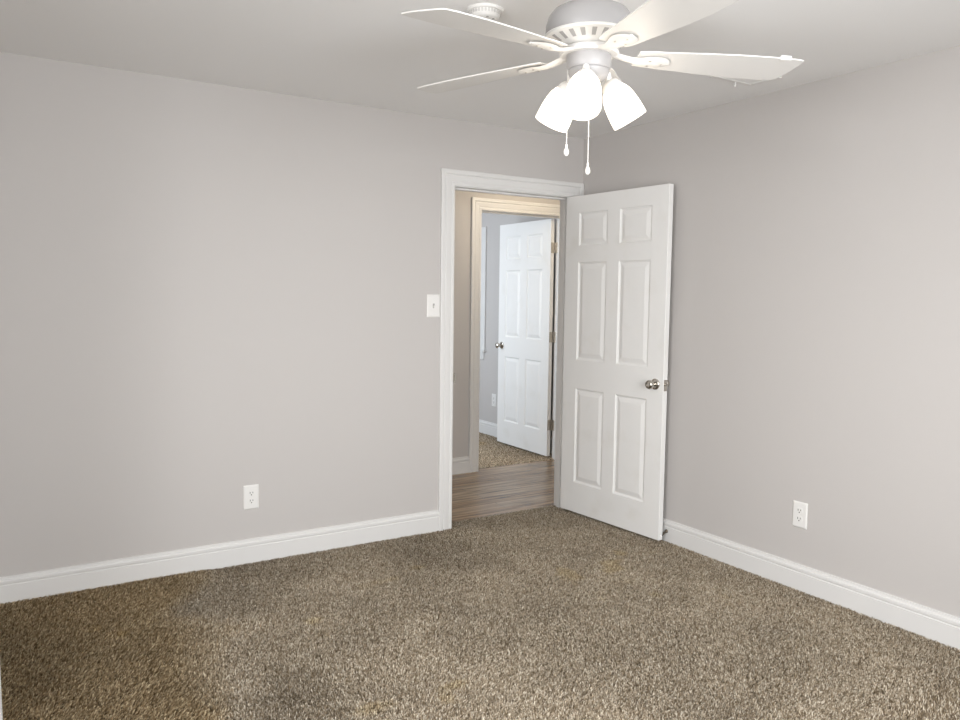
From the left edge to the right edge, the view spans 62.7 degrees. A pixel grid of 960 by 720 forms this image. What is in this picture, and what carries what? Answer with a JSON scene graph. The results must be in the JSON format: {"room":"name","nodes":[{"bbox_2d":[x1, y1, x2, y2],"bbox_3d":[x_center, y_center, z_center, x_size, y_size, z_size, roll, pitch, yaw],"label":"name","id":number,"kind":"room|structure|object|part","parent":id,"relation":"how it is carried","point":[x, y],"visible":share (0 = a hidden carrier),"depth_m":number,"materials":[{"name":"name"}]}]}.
{"room":"empty bedroom","nodes":[
{"label":"empty bedroom","id":0,"kind":"room"},
{"bbox_2d":[0,52,583,576],"bbox_3d":[-0.829,-0.119,4.358,3.450,2.540,0.110,-2,6,-32],"label":"wall","id":1,"kind":"structure","parent":0,"point":[209,291],"depth_m":3.94,"materials":[{"name":"grey paint"}]},
{"bbox_2d":[0,510,438,603],"bbox_3d":[-1.218,1.009,4.141,2.286,0.136,0.014,-2,6,-32],"label":"baseboard","id":2,"kind":"structure","parent":1,"relation":"attached to","point":[18,587],"depth_m":4.03,"materials":[{"name":"white paint"}]},
{"bbox_2d":[243,484,258,509],"bbox_3d":[-1.199,0.719,4.130,0.080,0.128,0.008,-2,6,-32],"label":"outlet","id":3,"kind":"object","parent":1,"relation":"attached to","point":[250,492],"visible":1,"depth_m":4.13,"materials":[{"name":"white plastic"}]},
{"bbox_2d":[248,498,254,503],"bbox_3d":[-1.198,0.739,4.130,0.037,0.029,0.004,-2,6,-32],"label":"receptacle","id":4,"kind":"object","parent":3,"relation":"attached to","point":[250,500],"depth_m":4.13,"materials":[{"name":"grey plastic"}]},
{"bbox_2d":[248,491,254,495],"bbox_3d":[-1.197,0.699,4.127,0.037,0.029,0.004,-2,6,-32],"label":"receptacle","id":5,"kind":"object","parent":3,"relation":"attached to","point":[250,493],"depth_m":4.13,"materials":[{"name":"grey plastic"}]},
{"bbox_2d":[427,294,439,316],"bbox_3d":[-0.270,-0.317,4.617,0.084,0.133,0.019,-2,6,-32],"label":"light switch","id":6,"kind":"object","parent":1,"relation":"attached to","point":[433,300],"visible":1,"depth_m":4.62,"materials":[{"name":"white plastic"}]},
{"bbox_2d":[438,168,583,530],"bbox_3d":[0.178,-0.061,5.000,1.062,2.160,0.146,-2,6,-32],"label":"door frame","id":7,"kind":"structure","parent":1,"relation":"attached to","point":[452,180],"depth_m":4.74,"materials":[{"name":"white paint"}]},
{"bbox_3d":[0.176,-0.013,5.007,0.868,2.064,0.035,-2,6,-32],"label":"stop moulding","id":8,"kind":"part","parent":7,"relation":"part of","materials":[{"name":"white paint"}]},
{"bbox_3d":[0.144,-0.066,5.054,1.062,2.160,0.018,-2,6,-32],"label":"casing","id":9,"kind":"part","parent":7,"relation":"part of","materials":[{"name":"white paint"}]},
{"bbox_2d":[0,0,959,138],"bbox_3d":[0.092,-1.258,2.256,4.250,0.100,4.460,-2,6,-32],"label":"ceiling","id":10,"kind":"structure","parent":0,"point":[368,53],"depth_m":3.23,"materials":[{"name":"white paint"}]},
{"bbox_2d":[467,3,502,20],"bbox_3d":[0.018,-1.238,2.828,0.132,0.036,0.132,-2,6,-32],"label":"smoke detector","id":11,"kind":"object","parent":10,"relation":"attached to","point":[490,11],"visible":0.73,"depth_m":2.78,"materials":[{"name":"white plastic"}]},
{"bbox_2d":[401,0,803,174],"bbox_3d":[0.318,-0.911,2.494,1.292,0.625,1.306,-2,6,-32],"label":"ceiling fan","id":12,"kind":"object","parent":10,"relation":"hanging from","point":[587,35],"visible":1,"depth_m":2.43,"materials":[{"name":"white wood"}]},
{"bbox_3d":[0.007,-0.981,2.747,0.526,0.026,0.169,2,4,35],"label":"blade","id":13,"kind":"part","parent":12,"relation":"part of","materials":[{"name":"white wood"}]},
{"bbox_3d":[0.034,-0.939,2.238,0.526,0.026,0.169,-6,8,-41],"label":"blade","id":14,"kind":"part","parent":12,"relation":"part of","materials":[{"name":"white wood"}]},
{"bbox_3d":[0.252,-0.828,2.610,0.118,0.148,0.140,-2,6,-32],"label":"lamp shade","id":15,"kind":"part","parent":12,"relation":"part of","materials":[{"name":"white glass"}]},
{"bbox_3d":[0.279,-0.814,2.521,0.004,0.245,0.003,-2,6,-32],"label":"pull chain","id":16,"kind":"part","parent":12,"relation":"part of","materials":[{"name":"white metal"}]},
{"bbox_3d":[0.314,-0.809,2.395,0.133,0.148,0.132,-2,6,-32],"label":"lamp shade","id":17,"kind":"part","parent":12,"relation":"part of","materials":[{"name":"white glass"}]},
{"bbox_3d":[0.318,-0.830,2.410,0.060,0.083,0.058,-2,6,-32],"label":"bulb","id":18,"kind":"part","parent":12,"relation":"part of","materials":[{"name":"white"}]},
{"bbox_3d":[0.352,-0.763,2.556,0.004,0.249,0.003,-2,6,-32],"label":"pull chain","id":19,"kind":"part","parent":12,"relation":"part of","materials":[{"name":"white metal"}]},
{"bbox_3d":[0.462,-0.989,2.907,0.169,0.026,0.526,2,3,16],"label":"blade","id":20,"kind":"part","parent":12,"relation":"part of","materials":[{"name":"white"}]},
{"bbox_3d":[0.469,-0.820,2.551,0.140,0.148,0.120,-2,6,-32],"label":"lamp shade","id":21,"kind":"part","parent":12,"relation":"part of","materials":[{"name":"white glass"}]},
{"bbox_3d":[0.488,-0.923,2.121,0.169,0.026,0.526,-1,7,-20],"label":"blade","id":22,"kind":"part","parent":12,"relation":"part of","materials":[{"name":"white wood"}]},
{"bbox_3d":[0.760,-0.955,2.549,0.526,0.026,0.169,2,5,-6],"label":"blade","id":23,"kind":"part","parent":12,"relation":"part of","materials":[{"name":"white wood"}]},
{"bbox_2d":[710,76,781,86],"bbox_3d":[1.224,-1.292,3.627,0.275,0.030,0.180,-2,6,-32],"label":"ceiling vent","id":24,"kind":"object","parent":10,"relation":"in","point":[748,82],"visible":0.48,"depth_m":3.68,"materials":[{"name":"white plastic"}]},
{"bbox_2d":[2,436,959,719],"bbox_3d":[-0.481,1.068,5.006,6.050,0.116,9.350,-2,6,-32],"label":"floor","id":25,"kind":"structure","parent":0,"point":[955,684],"depth_m":4.22,"materials":[{"name":"brown carpet"}]},
{"bbox_2d":[0,505,959,719],"bbox_3d":[0.325,1.204,2.696,3.341,0.024,4.336,-2,6,-32],"label":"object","id":26,"kind":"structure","parent":25,"relation":"on","point":[141,606],"depth_m":3.25,"materials":[{"name":"brown carpet"}]},
{"bbox_2d":[478,432,552,468],"bbox_3d":[-1.005,0.790,7.539,2.375,0.015,2.880,-2,6,-32],"label":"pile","id":27,"kind":"object","parent":25,"relation":"on","point":[495,453],"visible":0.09,"depth_m":7.04,"materials":[{"name":"brown carpet"}]},
{"bbox_2d":[452,190,559,457],"bbox_3d":[-0.250,-0.265,6.200,4.300,2.540,0.110,-2,6,-32],"label":"wall","id":28,"kind":"structure","parent":0,"point":[462,240],"depth_m":6.21,"materials":[{"name":"grey paint"}]},
{"bbox_2d":[452,456,468,474],"bbox_3d":[-1.070,0.880,5.712,2.316,0.136,0.014,-2,6,-32],"label":"baseboard","id":29,"kind":"structure","parent":28,"relation":"attached to","point":[460,465],"depth_m":6.28,"materials":[{"name":"white paint"}]},
{"bbox_2d":[468,197,559,472],"bbox_3d":[0.322,-0.203,6.567,1.024,2.188,0.146,-2,6,-32],"label":"door frame","id":30,"kind":"structure","parent":28,"relation":"attached to","point":[479,206],"depth_m":6.30,"materials":[{"name":"white paint"}]},
{"bbox_3d":[0.288,-0.208,6.621,1.024,2.188,0.018,-2,6,-32],"label":"casing","id":31,"kind":"part","parent":30,"relation":"part of","materials":[{"name":"white paint"}]},
{"bbox_2d":[495,219,557,455],"bbox_3d":[0.393,-0.211,7.149,0.112,2.060,0.868,-2,6,-31],"label":"door","id":32,"kind":"structure","parent":28,"relation":"in","point":[527,249],"depth_m":7.12,"materials":[{"name":"paint"}]},
{"bbox_2d":[479,213,555,437],"bbox_3d":[-0.152,-0.452,8.467,0.100,2.540,3.635,-2,6,-32],"label":"wall","id":33,"kind":"structure","parent":0,"point":[489,364],"depth_m":7.93,"materials":[{"name":"grey paint"}]},
{"bbox_2d":[480,227,486,358],"bbox_3d":[-0.210,-0.717,8.486,0.110,1.345,1.120,-2,6,-32],"label":"window","id":34,"kind":"structure","parent":33,"relation":"in","point":[483,229],"depth_m":8.03,"materials":[{"name":"white paint"}]},
{"bbox_2d":[492,394,495,406],"bbox_3d":[0.139,0.407,7.956,0.008,0.128,0.080,-2,6,-32],"label":"outlet","id":35,"kind":"object","parent":33,"relation":"attached to","point":[493,395],"visible":1,"depth_m":7.95,"materials":[{"name":"white plastic"}]},
{"bbox_2d":[479,419,551,453],"bbox_3d":[-0.214,0.657,8.528,0.014,0.136,3.635,-2,6,-32],"label":"baseboard","id":36,"kind":"structure","parent":33,"relation":"attached to","point":[486,427],"depth_m":8.03,"materials":[{"name":"white paint"}]},
{"bbox_2d":[561,183,673,540],"bbox_3d":[0.813,-0.001,4.817,0.163,2.034,0.864,-3,6,-35],"label":"door","id":37,"kind":"structure","parent":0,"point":[619,243],"depth_m":4.76,"materials":[{"name":"paint"}]},
{"bbox_3d":[1.002,0.139,4.521,0.010,0.065,0.065,-3,6,-35],"label":"knob","id":38,"kind":"part","parent":37,"relation":"part of","materials":[{"name":"silver metal"}]},
{"bbox_2d":[583,46,959,617],"bbox_3d":[1.832,-0.012,3.469,0.100,2.540,4.460,-2,6,-32],"label":"wall","id":39,"kind":"structure","parent":0,"point":[814,345],"depth_m":3.72,"materials":[{"name":"grey paint"}]},
{"bbox_2d":[792,500,807,529],"bbox_3d":[1.561,0.756,3.847,0.008,0.128,0.080,-2,6,-32],"label":"outlet","id":40,"kind":"object","parent":39,"relation":"attached to","point":[800,509],"visible":1,"depth_m":3.84,"materials":[{"name":"white plastic"}]},
{"bbox_2d":[796,516,801,521],"bbox_3d":[1.559,0.776,3.847,0.004,0.029,0.037,-2,6,-32],"label":"receptacle","id":41,"kind":"object","parent":40,"relation":"attached to","point":[798,518],"depth_m":3.85,"materials":[{"name":"grey plastic"}]},
{"bbox_2d":[796,507,802,513],"bbox_3d":[1.559,0.736,3.844,0.004,0.029,0.037,-2,6,-32],"label":"receptacle","id":42,"kind":"object","parent":40,"relation":"attached to","point":[799,510],"depth_m":3.84,"materials":[{"name":"grey plastic"}]},
{"bbox_2d":[662,518,959,649],"bbox_3d":[1.777,1.098,3.518,0.014,0.136,4.230,-2,6,-32],"label":"baseboard","id":43,"kind":"structure","parent":39,"relation":"attached to","point":[944,628],"depth_m":3.73,"materials":[{"name":"white paint"}]},
{"bbox_3d":[-1.844,-0.005,2.830,0.100,2.540,1.400,-2,6,-32],"label":"wall","id":44,"kind":"structure","parent":0,"visible":0},
{"bbox_2d":[0,672,2,719],"bbox_3d":[-1.806,1.100,2.947,0.014,0.136,1.386,-2,6,-32],"label":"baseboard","id":45,"kind":"structure","parent":44,"relation":"attached to","point":[1,713],"depth_m":2.50,"materials":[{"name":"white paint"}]}
]}

